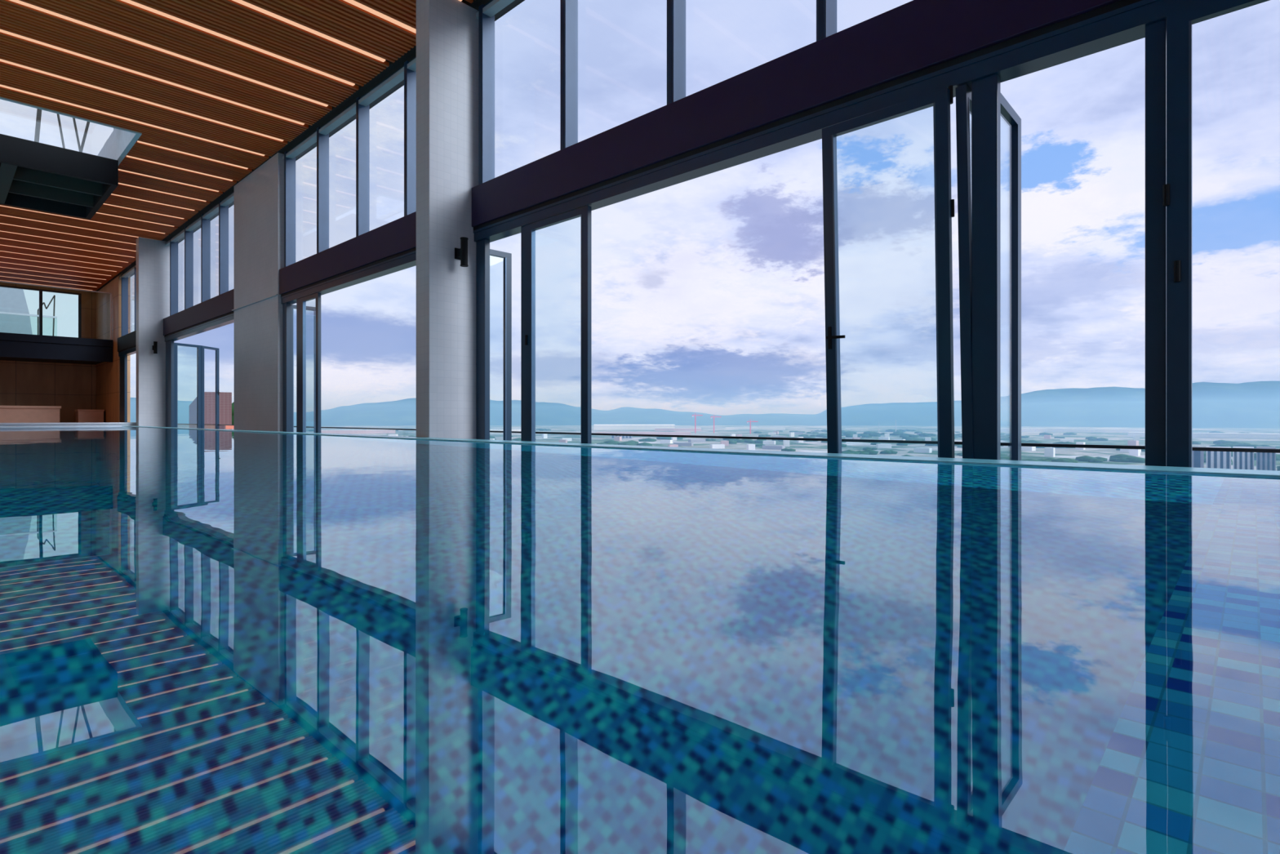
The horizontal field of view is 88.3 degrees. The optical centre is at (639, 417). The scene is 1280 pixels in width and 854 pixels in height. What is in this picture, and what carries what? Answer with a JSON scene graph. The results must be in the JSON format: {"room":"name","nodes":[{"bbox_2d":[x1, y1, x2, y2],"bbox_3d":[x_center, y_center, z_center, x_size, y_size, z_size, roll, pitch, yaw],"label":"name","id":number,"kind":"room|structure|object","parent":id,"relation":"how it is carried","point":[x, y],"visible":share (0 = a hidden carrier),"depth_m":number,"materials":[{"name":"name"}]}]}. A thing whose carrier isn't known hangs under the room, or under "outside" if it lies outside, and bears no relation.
{"room":"indoor swimming pool","nodes":[
{"label":"indoor swimming pool","id":0,"kind":"room"},
{"bbox_2d":[0,281,96,422],"bbox_3d":[-27.557,-1.954,24.993,0.200,7.222,11.500,0,0,43],"label":"wall","id":1,"kind":"structure","parent":0,"point":[72,387],"depth_m":27.95,"materials":[{"name":"brown wood"}]},
{"bbox_2d":[0,311,57,318],"bbox_3d":[-28.767,-3.683,28.098,5.600,1.880,10.000,0,0,43],"label":"guard","id":2,"kind":"object","parent":1,"relation":"attached to","point":[4,313],"visible":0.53,"depth_m":29.37,"materials":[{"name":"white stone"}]},
{"bbox_2d":[0,287,55,335],"bbox_3d":[-31.027,-4.643,30.863,1.525,3.201,5.375,0,0,43],"label":"stair","id":3,"kind":"structure","parent":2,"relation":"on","point":[11,300],"depth_m":31.30,"materials":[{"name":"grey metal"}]},
{"bbox_2d":[0,284,81,337],"bbox_3d":[-26.857,-4.363,25.673,0.140,2.000,7.850,0,0,43],"label":"window","id":4,"kind":"structure","parent":1,"relation":"in","point":[41,291],"depth_m":27.57,"materials":[{"name":"black metal"}]},
{"bbox_2d":[0,280,112,364],"bbox_3d":[-26.105,-3.573,23.398,4.060,2.740,11.100,0,0,43],"label":"window frame","id":5,"kind":"structure","parent":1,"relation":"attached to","point":[13,346],"depth_m":25.02,"materials":[{"name":"black metal"}]},
{"bbox_2d":[96,273,130,422],"bbox_3d":[-21.824,-1.954,27.270,5.100,7.222,0.360,0,0,43],"label":"wall","id":6,"kind":"structure","parent":0,"point":[108,373],"depth_m":26.41,"materials":[{"name":"brown wood"}]},
{"bbox_2d":[118,346,136,422],"bbox_3d":[-17.475,-0.668,23.099,6.940,3.650,0.190,0,0,43],"label":"window","id":7,"kind":"structure","parent":6,"relation":"in","point":[123,355],"depth_m":24.79,"materials":[{"name":"metal"}]},
{"bbox_2d":[231,152,284,431],"bbox_3d":[-8.442,-2.154,14.670,2.940,6.622,0.320,0,0,43],"label":"pier","id":8,"kind":"object","parent":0,"point":[259,197],"visible":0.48,"depth_m":14.37,"materials":[{"name":"concrete"}]},
{"bbox_2d":[163,288,234,337],"bbox_3d":[-12.076,-2.776,18.075,7.050,0.565,0.240,0,0,43],"label":"steel beam","id":9,"kind":"structure","parent":8,"relation":"attached to","point":[221,305],"depth_m":17.51,"materials":[{"name":"black metal"}]},
{"bbox_2d":[165,191,234,315],"bbox_3d":[-12.049,-4.261,18.104,7.050,2.407,0.199,0,0,43],"label":"window","id":10,"kind":"structure","parent":9,"relation":"on","point":[222,207],"depth_m":17.81,"materials":[{"name":"metal"}]},
{"bbox_2d":[279,211,416,297],"bbox_3d":[-4.888,-2.776,11.395,6.755,0.565,0.240,0,0,43],"label":"steel beam","id":11,"kind":"structure","parent":8,"relation":"attached to","point":[397,237],"depth_m":11.23,"materials":[{"name":"black metal"}]},
{"bbox_2d":[282,56,416,266],"bbox_3d":[-4.860,-4.261,11.425,6.755,2.407,0.199,0,0,43],"label":"window","id":12,"kind":"structure","parent":11,"relation":"on","point":[407,73],"depth_m":11.36,"materials":[{"name":"metal"}]},
{"bbox_2d":[0,0,524,293],"bbox_3d":[-12.281,-5.665,10.729,42.000,0.400,11.800,0,0,43],"label":"ceiling","id":13,"kind":"structure","parent":0,"point":[341,20],"depth_m":10.93,"materials":[{"name":"brown wood"}]},
{"bbox_2d":[0,275,97,287],"bbox_3d":[-26.360,-5.482,23.710,0.068,0.026,10.650,0,0,43],"label":"light strip","id":14,"kind":"object","parent":13,"relation":"attached to","point":[1,276],"visible":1,"depth_m":26.44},
{"bbox_2d":[3,271,97,283],"bbox_3d":[-25.576,-5.482,22.982,0.068,0.026,10.650,0,0,43],"label":"light strip","id":15,"kind":"object","parent":13,"relation":"attached to","point":[3,272],"visible":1,"depth_m":25.67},
{"bbox_2d":[1,266,106,279],"bbox_3d":[-24.792,-5.482,22.254,0.068,0.026,10.650,0,0,43],"label":"light strip","id":16,"kind":"object","parent":13,"relation":"attached to","point":[2,267],"visible":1,"depth_m":24.95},
{"bbox_2d":[2,262,110,275],"bbox_3d":[-24.009,-5.482,21.525,0.068,0.026,10.650,0,0,43],"label":"light strip","id":17,"kind":"object","parent":13,"relation":"attached to","point":[2,262],"visible":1,"depth_m":24.13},
{"bbox_2d":[0,256,116,271],"bbox_3d":[-23.225,-5.482,20.797,0.068,0.026,10.650,0,0,43],"label":"light strip","id":18,"kind":"object","parent":13,"relation":"attached to","point":[0,256],"visible":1,"depth_m":23.49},
{"bbox_2d":[0,250,119,266],"bbox_3d":[-22.441,-5.482,20.069,0.068,0.026,10.650,0,0,43],"label":"light strip","id":19,"kind":"object","parent":13,"relation":"attached to","point":[0,251],"visible":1,"depth_m":22.64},
{"bbox_2d":[2,244,128,262],"bbox_3d":[-21.657,-5.482,19.340,0.068,0.026,10.650,0,0,43],"label":"light strip","id":20,"kind":"object","parent":13,"relation":"attached to","point":[2,245],"visible":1,"depth_m":21.97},
{"bbox_2d":[0,237,134,257],"bbox_3d":[-20.873,-5.482,18.612,0.068,0.026,10.650,0,0,43],"label":"light strip","id":21,"kind":"object","parent":13,"relation":"attached to","point":[0,237],"visible":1,"depth_m":21.23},
{"bbox_2d":[0,222,136,244],"bbox_3d":[-19.306,-5.482,17.155,0.068,0.026,10.650,0,0,43],"label":"light strip","id":22,"kind":"object","parent":13,"relation":"attached to","point":[0,223],"visible":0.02,"depth_m":19.59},
{"bbox_2d":[1,231,136,251],"bbox_3d":[-20.090,-5.482,17.883,0.068,0.026,10.650,0,0,43],"label":"light strip","id":23,"kind":"object","parent":13,"relation":"attached to","point":[2,231],"visible":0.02,"depth_m":20.45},
{"bbox_2d":[0,97,142,164],"bbox_3d":[-13.612,-5.850,12.308,5.300,0.770,6.060,0,0,43],"label":"skylight","id":24,"kind":"object","parent":13,"relation":"attached to","point":[120,142],"visible":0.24,"depth_m":13.58,"materials":[{"name":"white paint"}]},
{"bbox_2d":[0,133,118,219],"bbox_3d":[-14.042,-5.513,13.021,3.500,1.300,5.400,0,0,43],"label":"steel frame","id":25,"kind":"object","parent":24,"relation":"hanging from","point":[34,175],"visible":1,"depth_m":13.75,"materials":[{"name":"black metal"}]},
{"bbox_2d":[0,214,145,238],"bbox_3d":[-18.522,-5.482,16.427,0.068,0.026,10.650,0,0,43],"label":"light strip","id":26,"kind":"object","parent":13,"relation":"attached to","point":[0,215],"visible":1,"depth_m":18.79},
{"bbox_2d":[34,108,114,152],"bbox_3d":[-15.709,-7.546,18.352,0.090,2.806,1.790,0,0,43],"label":"roof truss","id":27,"kind":"structure","parent":13,"relation":"attached to","point":[38,111],"depth_m":18.12,"materials":[{"name":"grey metal"}]},
{"bbox_2d":[0,204,164,233],"bbox_3d":[-17.738,-5.482,15.698,0.068,0.026,10.650,0,0,43],"label":"light strip","id":28,"kind":"object","parent":13,"relation":"attached to","point":[0,205],"visible":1,"depth_m":18.18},
{"bbox_2d":[0,84,264,155],"bbox_3d":[-11.467,-5.482,9.871,0.068,0.026,10.650,0,0,43],"label":"light strip","id":29,"kind":"object","parent":13,"relation":"attached to","point":[2,86],"visible":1,"depth_m":12.05,"materials":[{"name":"plastic"}]},
{"bbox_2d":[96,212,173,226],"bbox_3d":[-16.954,-5.482,14.970,0.068,0.026,10.650,0,0,43],"label":"light strip","id":30,"kind":"object","parent":13,"relation":"attached to","point":[96,212],"visible":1,"depth_m":18.18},
{"bbox_2d":[0,58,283,141],"bbox_3d":[-10.684,-5.482,9.143,0.068,0.026,10.650,0,0,43],"label":"light strip","id":31,"kind":"object","parent":13,"relation":"attached to","point":[1,60],"visible":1,"depth_m":11.30,"materials":[{"name":"plastic"}]},
{"bbox_2d":[103,203,184,218],"bbox_3d":[-16.170,-5.482,14.242,0.068,0.026,10.650,0,0,43],"label":"light strip","id":32,"kind":"object","parent":13,"relation":"attached to","point":[104,203],"visible":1,"depth_m":17.46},
{"bbox_2d":[0,29,304,124],"bbox_3d":[-9.900,-5.482,8.415,0.068,0.026,10.650,0,0,43],"label":"light strip","id":33,"kind":"object","parent":13,"relation":"attached to","point":[1,30],"visible":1,"depth_m":10.51,"materials":[{"name":"plastic"}]},
{"bbox_2d":[111,193,195,210],"bbox_3d":[-12.425,-5.482,16.700,0.068,0.026,1.950,0,0,43],"label":"light strip","id":34,"kind":"object","parent":13,"relation":"attached to","point":[111,193],"visible":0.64,"depth_m":16.73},
{"bbox_2d":[118,182,206,201],"bbox_3d":[-11.642,-5.482,15.971,0.068,0.026,1.950,0,0,43],"label":"light strip","id":35,"kind":"object","parent":13,"relation":"attached to","point":[118,183],"visible":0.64,"depth_m":16.00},
{"bbox_2d":[8,0,328,106],"bbox_3d":[-9.116,-5.482,7.686,0.068,0.026,10.650,0,0,43],"label":"light strip","id":36,"kind":"object","parent":13,"relation":"attached to","point":[14,1],"visible":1,"depth_m":9.80,"materials":[{"name":"plastic"}]},
{"bbox_2d":[118,168,218,191],"bbox_3d":[-10.858,-5.482,15.243,0.068,0.026,1.950,0,0,43],"label":"light strip","id":37,"kind":"object","parent":13,"relation":"attached to","point":[118,169],"visible":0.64,"depth_m":15.19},
{"bbox_2d":[126,155,232,181],"bbox_3d":[-10.074,-5.482,14.515,0.068,0.026,1.950,0,0,43],"label":"light strip","id":38,"kind":"object","parent":13,"relation":"attached to","point":[126,155],"visible":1,"depth_m":14.44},
{"bbox_2d":[137,140,248,168],"bbox_3d":[-9.290,-5.482,13.786,0.068,0.026,1.950,0,0,43],"label":"light strip","id":39,"kind":"object","parent":13,"relation":"attached to","point":[137,140],"visible":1,"depth_m":13.72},
{"bbox_2d":[120,0,355,86],"bbox_3d":[-8.332,-5.482,6.958,0.068,0.026,10.650,0,0,43],"label":"light strip","id":40,"kind":"object","parent":13,"relation":"attached to","point":[129,2],"visible":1,"depth_m":9.56,"materials":[{"name":"plastic"}]},
{"bbox_2d":[231,0,385,62],"bbox_3d":[-7.548,-5.482,6.229,0.068,0.026,10.650,0,0,43],"label":"light strip","id":41,"kind":"object","parent":13,"relation":"attached to","point":[241,2],"visible":1,"depth_m":9.30,"materials":[{"name":"plastic"}]},
{"bbox_2d":[343,0,416,33],"bbox_3d":[-6.764,-5.482,5.501,0.068,0.026,10.650,0,0,43],"label":"light strip","id":42,"kind":"object","parent":13,"relation":"attached to","point":[351,2],"visible":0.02,"depth_m":8.98,"materials":[{"name":"plastic"}]},
{"bbox_3d":[-12.369,0.697,10.634,41.600,0.920,11.140,0,0,43],"label":"floor","id":43,"kind":"structure","parent":0,"visible":0},
{"bbox_2d":[0,405,61,422],"bbox_3d":[-25.849,-0.113,23.672,0.900,0.700,7.590,0,0,43],"label":"stone bench","id":44,"kind":"object","parent":43,"relation":"on","point":[8,414],"visible":0.96,"depth_m":25.51,"materials":[{"name":"stone"}]},
{"bbox_2d":[75,409,104,422],"bbox_3d":[-22.614,-0.048,27.103,0.830,0.570,0.840,0,0,43],"label":"stone plinth","id":45,"kind":"object","parent":43,"relation":"on","point":[81,415],"visible":0.96,"depth_m":26.82,"materials":[{"name":"stone"}]},
{"bbox_2d":[0,422,1279,477],"bbox_3d":[-8.845,0.909,8.301,26.660,1.535,9.720,0,0,43],"label":"swimming pool","id":46,"kind":"object","parent":43,"relation":"in","point":[1273,473],"visible":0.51,"depth_m":4.35,"materials":[{"name":"tile"}]},
{"bbox_2d":[0,426,1279,853],"bbox_3d":[-8.960,0.257,7.883,26.260,0.001,8.550,0,0,43],"label":"pool water","id":47,"kind":"object","parent":46,"relation":"in","point":[212,642],"visible":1,"depth_m":0.71,"materials":[{"name":"liquid"}]},
{"bbox_3d":[-6.898,1.307,14.245,38.500,0.300,2.920,0,0,43],"label":"floor","id":48,"kind":"structure","parent":0,"visible":0},
{"bbox_2d":[136,236,169,426],"bbox_3d":[-14.998,-2.154,20.387,0.370,6.622,0.870,0,0,43],"label":"tiled column","id":49,"kind":"structure","parent":48,"relation":"on","point":[153,255],"depth_m":20.17,"materials":[{"name":"tile"}]},
{"bbox_2d":[117,330,136,352],"bbox_3d":[-17.479,-2.776,23.095,6.940,0.565,0.240,0,0,43],"label":"steel beam","id":50,"kind":"structure","parent":49,"relation":"attached to","point":[128,341],"depth_m":24.13,"materials":[{"name":"black metal"}]},
{"bbox_2d":[119,264,136,336],"bbox_3d":[-17.451,-4.261,23.125,6.940,2.407,0.199,0,0,43],"label":"window","id":51,"kind":"structure","parent":50,"relation":"on","point":[124,277],"depth_m":25.16,"materials":[{"name":"metal"}]},
{"bbox_2d":[152,341,157,353],"bbox_3d":[-14.820,-2.140,20.160,0.200,0.363,0.100,0,0,43],"label":"wall lamp","id":52,"kind":"object","parent":49,"relation":"attached to","point":[155,343],"visible":1,"depth_m":20.09,"materials":[{"name":"black metal"}]},
{"bbox_2d":[164,313,234,426],"bbox_3d":[-12.073,-0.668,18.078,7.050,3.650,0.190,0,0,43],"label":"window","id":53,"kind":"structure","parent":48,"relation":"on","point":[228,319],"depth_m":19.99,"materials":[{"name":"metal"}]},
{"bbox_2d":[173,342,201,428],"bbox_3d":[-14.339,-0.603,20.903,0.059,3.460,0.900,0,0,19],"label":"door","id":54,"kind":"structure","parent":53,"relation":"attached to","point":[175,344],"depth_m":21.22,"materials":[{"name":"grey metal"}]},
{"bbox_2d":[201,345,219,429],"bbox_3d":[-14.163,-0.603,21.768,0.117,3.460,0.850,0,0,1],"label":"door","id":55,"kind":"structure","parent":54,"relation":"attached to","point":[217,350],"depth_m":22.08,"materials":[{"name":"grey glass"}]},
{"bbox_2d":[280,250,416,431],"bbox_3d":[-4.885,-0.668,11.399,6.755,3.650,0.190,0,0,43],"label":"window","id":56,"kind":"structure","parent":48,"relation":"on","point":[407,260],"depth_m":13.04,"materials":[{"name":"metal"}]},
{"bbox_2d":[290,304,315,432],"bbox_3d":[-7.052,-0.608,13.843,0.059,3.470,0.620,0,0,45],"label":"door","id":57,"kind":"structure","parent":56,"relation":"attached to","point":[292,306],"depth_m":13.67,"materials":[{"name":"grey metal"}]},
{"bbox_2d":[300,292,320,432],"bbox_3d":[-6.319,-0.608,12.657,0.850,3.470,0.059,0,0,43],"label":"door","id":58,"kind":"structure","parent":56,"relation":"attached to","point":[317,295],"depth_m":12.85,"materials":[{"name":"grey metal"}]},
{"bbox_2d":[416,0,478,439],"bbox_3d":[-2.488,-2.154,8.762,0.335,6.622,0.870,0,0,43],"label":"tiled column","id":59,"kind":"structure","parent":48,"relation":"on","point":[447,30],"depth_m":8.54,"materials":[{"name":"tile"}]},
{"bbox_2d":[454,236,468,266],"bbox_3d":[-2.309,-2.140,8.562,0.200,0.363,0.100,0,0,43],"label":"wall lamp","id":60,"kind":"object","parent":59,"relation":"attached to","point":[461,253],"visible":1,"depth_m":8.50,"materials":[{"name":"black metal"}]},
{"bbox_2d":[471,0,1142,230],"bbox_3d":[2.258,-2.776,4.755,12.065,0.565,0.240,0,0,43],"label":"steel beam","id":61,"kind":"structure","parent":59,"relation":"attached to","point":[913,39],"depth_m":5.50,"materials":[{"name":"black metal"}]},
{"bbox_2d":[475,0,907,184],"bbox_3d":[2.267,-4.261,4.801,12.015,2.407,0.199,0,0,43],"label":"window","id":62,"kind":"structure","parent":61,"relation":"on","point":[826,10],"depth_m":7.64,"materials":[{"name":"metal"}]},
{"bbox_2d":[177,423,1279,453],"bbox_3d":[-6.012,0.691,14.596,37.480,0.932,0.100,0,0,43],"label":"glass balustrade","id":63,"kind":"object","parent":48,"relation":"on","point":[1052,445],"visible":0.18,"depth_m":6.65,"materials":[{"name":"glass"}]},
{"bbox_2d":[473,0,1213,466],"bbox_3d":[2.243,-0.668,4.775,12.015,3.650,0.190,0,0,43],"label":"door frame","id":64,"kind":"structure","parent":48,"relation":"on","point":[984,75],"depth_m":4.55,"materials":[{"name":"metal"}]},
{"bbox_2d":[489,248,511,440],"bbox_3d":[-2.071,-0.608,9.214,0.059,3.470,0.620,0,0,45],"label":"door","id":65,"kind":"structure","parent":64,"relation":"attached to","point":[507,257],"depth_m":9.37,"materials":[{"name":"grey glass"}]},
{"bbox_2d":[524,205,591,444],"bbox_3d":[-0.973,-0.608,7.672,1.110,3.470,0.083,0,0,43],"label":"door","id":66,"kind":"structure","parent":64,"relation":"attached to","point":[585,212],"depth_m":7.50,"materials":[{"name":"black metal"}]},
{"bbox_2d":[822,85,954,457],"bbox_3d":[1.868,-0.614,5.021,0.981,3.483,0.268,0,0,43],"label":"door","id":67,"kind":"structure","parent":64,"relation":"attached to","point":[941,100],"depth_m":4.75,"materials":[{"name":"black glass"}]},
{"bbox_2d":[955,84,973,458],"bbox_3d":[2.458,-0.608,4.822,0.074,3.470,0.500,-1,-1,43],"label":"door","id":68,"kind":"structure","parent":64,"relation":"attached to","point":[963,93],"depth_m":4.64,"materials":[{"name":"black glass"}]},
{"bbox_2d":[1000,93,1021,460],"bbox_3d":[2.700,-0.608,4.904,0.059,3.470,0.800,0,0,43],"label":"door","id":69,"kind":"structure","parent":64,"relation":"attached to","point":[1008,113],"depth_m":5.13,"materials":[{"name":"black metal"}]},
{"bbox_2d":[1162,0,1270,466],"bbox_3d":[3.401,-0.608,3.553,0.916,3.470,0.083,0,0,43],"label":"door","id":70,"kind":"structure","parent":64,"relation":"attached to","point":[1177,192],"depth_m":3.80,"materials":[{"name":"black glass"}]},
{"label":"outside","id":71,"kind":"structure","parent":0,"visible":0},
{"bbox_2d":[177,425,1279,471],"bbox_3d":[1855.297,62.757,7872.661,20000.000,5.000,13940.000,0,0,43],"label":"ground","id":72,"kind":"structure","parent":71,"point":[1114,438],"depth_m":1884.59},
{"bbox_2d":[320,429,395,433],"bbox_3d":[-1071.080,53.157,2511.113,261.000,14.200,61.000,0,0,-23],"label":"warehouse","id":73,"kind":"structure","parent":72,"relation":"on","point":[337,431],"depth_m":2492.41,"materials":[{"name":"white"}]},
{"bbox_2d":[489,429,520,433],"bbox_3d":[-573.717,52.657,2566.662,231.000,15.200,61.000,0,0,-13],"label":"warehouse","id":74,"kind":"structure","parent":72,"relation":"on","point":[490,429],"depth_m":2544.05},
{"bbox_2d":[542,433,547,438],"bbox_3d":[-280.452,53.257,1939.028,12.000,14.000,12.000,0,0,-35],"label":"house","id":75,"kind":"structure","parent":72,"relation":"on","point":[544,435],"depth_m":1934.47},
{"bbox_2d":[613,436,622,440],"bbox_3d":[-57.414,54.757,1722.333,16.000,11.000,12.000,0,0,27],"label":"house","id":76,"kind":"structure","parent":72,"relation":"on","point":[615,438],"depth_m":1717.82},
{"bbox_2d":[611,433,631,438],"bbox_3d":[-53.396,53.257,1911.605,60.000,14.000,25.300,0,0,-2],"label":"office block","id":77,"kind":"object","parent":72,"relation":"on","point":[612,436],"visible":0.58,"depth_m":1899.37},
{"bbox_2d":[593,424,675,430],"bbox_3d":[-28.754,46.757,3294.875,402.000,27.000,92.000,0,0,-1],"label":"warehouse","id":78,"kind":"structure","parent":72,"relation":"on","point":[596,427],"depth_m":3249.92,"materials":[{"name":"white"}]},
{"bbox_2d":[595,431,690,435],"bbox_3d":[12.200,55.257,2329.968,330.000,10.000,60.000,0,0,0],"label":"warehouse","id":79,"kind":"structure","parent":72,"relation":"on","point":[632,433],"depth_m":2300.04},
{"bbox_2d":[660,440,672,443],"bbox_3d":[62.105,56.257,1555.177,26.000,8.000,14.000,0,0,27],"label":"house","id":80,"kind":"structure","parent":72,"relation":"on","point":[661,441],"depth_m":1549.08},
{"bbox_2d":[667,444,678,447],"bbox_3d":[60.735,54.757,1214.255,16.000,11.000,12.000,0,0,-14],"label":"house","id":81,"kind":"structure","parent":72,"relation":"on","point":[668,445],"depth_m":1209.97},
{"bbox_2d":[654,427,701,431],"bbox_3d":[174.995,53.657,3034.960,211.000,13.200,81.000,0,0,3],"label":"warehouse","id":82,"kind":"structure","parent":72,"relation":"on","point":[655,428],"depth_m":2994.70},
{"bbox_2d":[673,442,693,446],"bbox_3d":[92.891,56.757,1411.063,40.000,7.000,16.000,0,0,19],"label":"house","id":83,"kind":"structure","parent":72,"relation":"on","point":[691,444],"depth_m":1402.56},
{"bbox_2d":[688,439,705,442],"bbox_3d":[140.879,56.757,1633.687,40.000,7.000,16.000,0,0,-21],"label":"house","id":84,"kind":"structure","parent":72,"relation":"on","point":[689,440],"depth_m":1626.20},
{"bbox_2d":[130,381,1279,428],"bbox_3d":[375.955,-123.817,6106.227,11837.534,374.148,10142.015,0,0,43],"label":"hills","id":85,"kind":"structure","parent":72,"relation":"on","point":[1256,404],"depth_m":5144.14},
{"bbox_2d":[710,444,724,448],"bbox_3d":[151.697,56.257,1293.422,26.000,8.000,14.000,0,0,-13],"label":"house","id":86,"kind":"structure","parent":72,"relation":"on","point":[712,446],"depth_m":1286.75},
{"bbox_2d":[720,440,728,445],"bbox_3d":[180.582,54.757,1408.093,16.000,11.000,12.000,0,0,-1],"label":"house","id":87,"kind":"structure","parent":72,"relation":"on","point":[726,442],"depth_m":1402.22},
{"bbox_2d":[746,444,755,449],"bbox_3d":[194.044,53.257,1154.332,12.000,14.000,12.000,0,0,-7],"label":"house","id":88,"kind":"structure","parent":72,"relation":"on","point":[749,446],"depth_m":1148.51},
{"bbox_2d":[725,426,785,429],"bbox_3d":[589.717,55.157,3378.926,301.000,10.200,61.000,0,0,10],"label":"warehouse","id":89,"kind":"structure","parent":72,"relation":"on","point":[726,428],"depth_m":3353.90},
{"bbox_2d":[763,440,775,444],"bbox_3d":[292.479,56.257,1492.689,26.000,8.000,14.000,0,0,22],"label":"house","id":90,"kind":"structure","parent":72,"relation":"on","point":[773,442],"depth_m":1486.11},
{"bbox_2d":[762,444,785,449],"bbox_3d":[254.930,56.757,1259.012,40.000,7.000,16.000,0,0,32],"label":"house","id":91,"kind":"structure","parent":72,"relation":"on","point":[765,446],"depth_m":1250.82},
{"bbox_2d":[782,440,789,446],"bbox_3d":[305.991,53.257,1378.771,12.000,14.000,12.000,0,0,5],"label":"house","id":92,"kind":"structure","parent":72,"relation":"on","point":[785,442],"depth_m":1372.75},
{"bbox_2d":[308,428,1279,471],"bbox_3d":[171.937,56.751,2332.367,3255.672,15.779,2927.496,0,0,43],"label":"city buildings","id":93,"kind":"structure","parent":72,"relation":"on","point":[868,451],"depth_m":1467.72,"materials":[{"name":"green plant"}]},
{"bbox_2d":[875,444,891,448],"bbox_3d":[484.701,56.257,1311.286,26.000,8.000,14.000,0,0,6],"label":"house","id":94,"kind":"structure","parent":72,"relation":"on","point":[877,446],"depth_m":1304.46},
{"bbox_2d":[878,436,889,439],"bbox_3d":[654.934,56.257,1770.300,26.000,8.000,14.000,0,0,31],"label":"house","id":95,"kind":"structure","parent":72,"relation":"on","point":[879,437],"depth_m":1766.30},
{"bbox_2d":[913,447,932,453],"bbox_3d":[489.304,56.257,1141.490,26.000,8.000,14.000,0,0,41],"label":"house","id":96,"kind":"structure","parent":72,"relation":"on","point":[922,450],"depth_m":1135.55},
{"bbox_2d":[1021,446,1035,450],"bbox_3d":[712.296,56.257,1215.866,14.000,8.000,26.000,0,0,-34],"label":"house","id":97,"kind":"structure","parent":72,"relation":"on","point":[1023,448],"depth_m":1207.31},
{"bbox_2d":[1044,447,1054,457],"bbox_3d":[631.282,53.257,1016.439,12.000,14.000,12.000,0,0,42],"label":"house","id":98,"kind":"structure","parent":72,"relation":"on","point":[1048,451],"depth_m":1012.69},
{"bbox_2d":[1059,439,1073,442],"bbox_3d":[1032.718,56.257,1596.098,26.000,8.000,14.000,0,0,21],"label":"house","id":99,"kind":"structure","parent":72,"relation":"on","point":[1060,440],"depth_m":1590.08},
{"bbox_2d":[1000,427,1145,432],"bbox_3d":[1786.983,53.157,2815.834,621.000,14.200,71.000,0,0,32],"label":"warehouse","id":100,"kind":"structure","parent":72,"relation":"on","point":[1006,429],"depth_m":2743.40,"materials":[{"name":"white"}]},
{"bbox_2d":[1075,441,1084,449],"bbox_3d":[833.349,53.257,1247.589,12.000,14.000,12.000,0,0,-42],"label":"house","id":101,"kind":"structure","parent":72,"relation":"on","point":[1077,442],"depth_m":1243.81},
{"bbox_2d":[1120,448,1141,452],"bbox_3d":[854.409,56.257,1148.848,14.000,8.000,26.000,0,0,-29],"label":"house","id":102,"kind":"structure","parent":72,"relation":"on","point":[1121,450],"depth_m":1150.34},
{"bbox_2d":[1127,440,1138,445],"bbox_3d":[1066.809,54.757,1426.805,12.000,11.000,16.000,0,0,-30],"label":"house","id":103,"kind":"structure","parent":72,"relation":"on","point":[1130,442],"depth_m":1422.56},
{"bbox_2d":[1128,448,1140,456],"bbox_3d":[784.847,53.257,1046.637,12.000,14.000,12.000,0,0,-39],"label":"house","id":104,"kind":"structure","parent":72,"relation":"on","point":[1131,451],"depth_m":1042.04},
{"bbox_2d":[1133,435,1139,440],"bbox_3d":[1320.081,53.257,1753.427,12.000,14.000,12.000,0,0,29],"label":"house","id":105,"kind":"structure","parent":72,"relation":"on","point":[1136,437],"depth_m":1748.50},
{"bbox_2d":[1191,446,1204,467],"bbox_3d":[609.904,46.257,739.872,34.000,28.000,18.300,0,0,39],"label":"apartment tower","id":106,"kind":"structure","parent":72,"relation":"on","point":[1197,456],"depth_m":725.15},
{"bbox_2d":[1127,431,1279,439],"bbox_3d":[1766.625,53.157,1948.316,521.000,14.200,61.000,0,0,42],"label":"warehouse","id":107,"kind":"structure","parent":72,"relation":"on","point":[1216,435],"depth_m":1942.04,"materials":[{"name":"white"}]},
{"bbox_2d":[1205,446,1231,468],"bbox_3d":[618.368,45.757,705.113,20.000,29.000,16.300,0,0,41],"label":"apartment tower","id":108,"kind":"structure","parent":72,"relation":"on","point":[1215,460],"depth_m":699.76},
{"bbox_2d":[1232,446,1253,469],"bbox_3d":[622.875,45.257,680.940,16.000,30.000,16.300,0,0,42],"label":"apartment tower","id":109,"kind":"structure","parent":72,"relation":"on","point":[1241,460],"depth_m":675.42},
{"bbox_2d":[1256,446,1275,470],"bbox_3d":[624.923,44.757,658.531,14.000,31.000,16.300,0,0,44],"label":"apartment tower","id":110,"kind":"structure","parent":72,"relation":"on","point":[1264,460],"depth_m":653.05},
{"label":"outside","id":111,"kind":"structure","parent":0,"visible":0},
{"bbox_3d":[-37.105,2.582,51.885,25.000,3.150,8.500,0,0,43],"label":"terrace","id":112,"kind":"object","parent":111,"visible":0},
{"bbox_2d":[189,391,231,429],"bbox_3d":[-32.725,-0.468,50.286,2.700,2.950,1.200,0,0,-33],"label":"hut","id":113,"kind":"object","parent":112,"relation":"on","point":[225,397],"visible":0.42,"depth_m":49.86,"materials":[{"name":"stone"}]},
{"bbox_2d":[225,425,234,429],"bbox_3d":[-28.602,0.757,46.381,0.900,0.500,0.050,0,0,-33],"label":"barrier","id":114,"kind":"object","parent":112,"relation":"on","point":[227,427],"visible":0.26,"depth_m":46.24,"materials":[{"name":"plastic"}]},
{"bbox_2d":[231,401,234,429],"bbox_3d":[-38.973,-0.360,62.523,5.009,3.081,4.767,0,0,43],"label":"shrub","id":115,"kind":"object","parent":112,"relation":"on","point":[233,403],"visible":0.09,"depth_m":61.13,"materials":[{"name":"green plant"}]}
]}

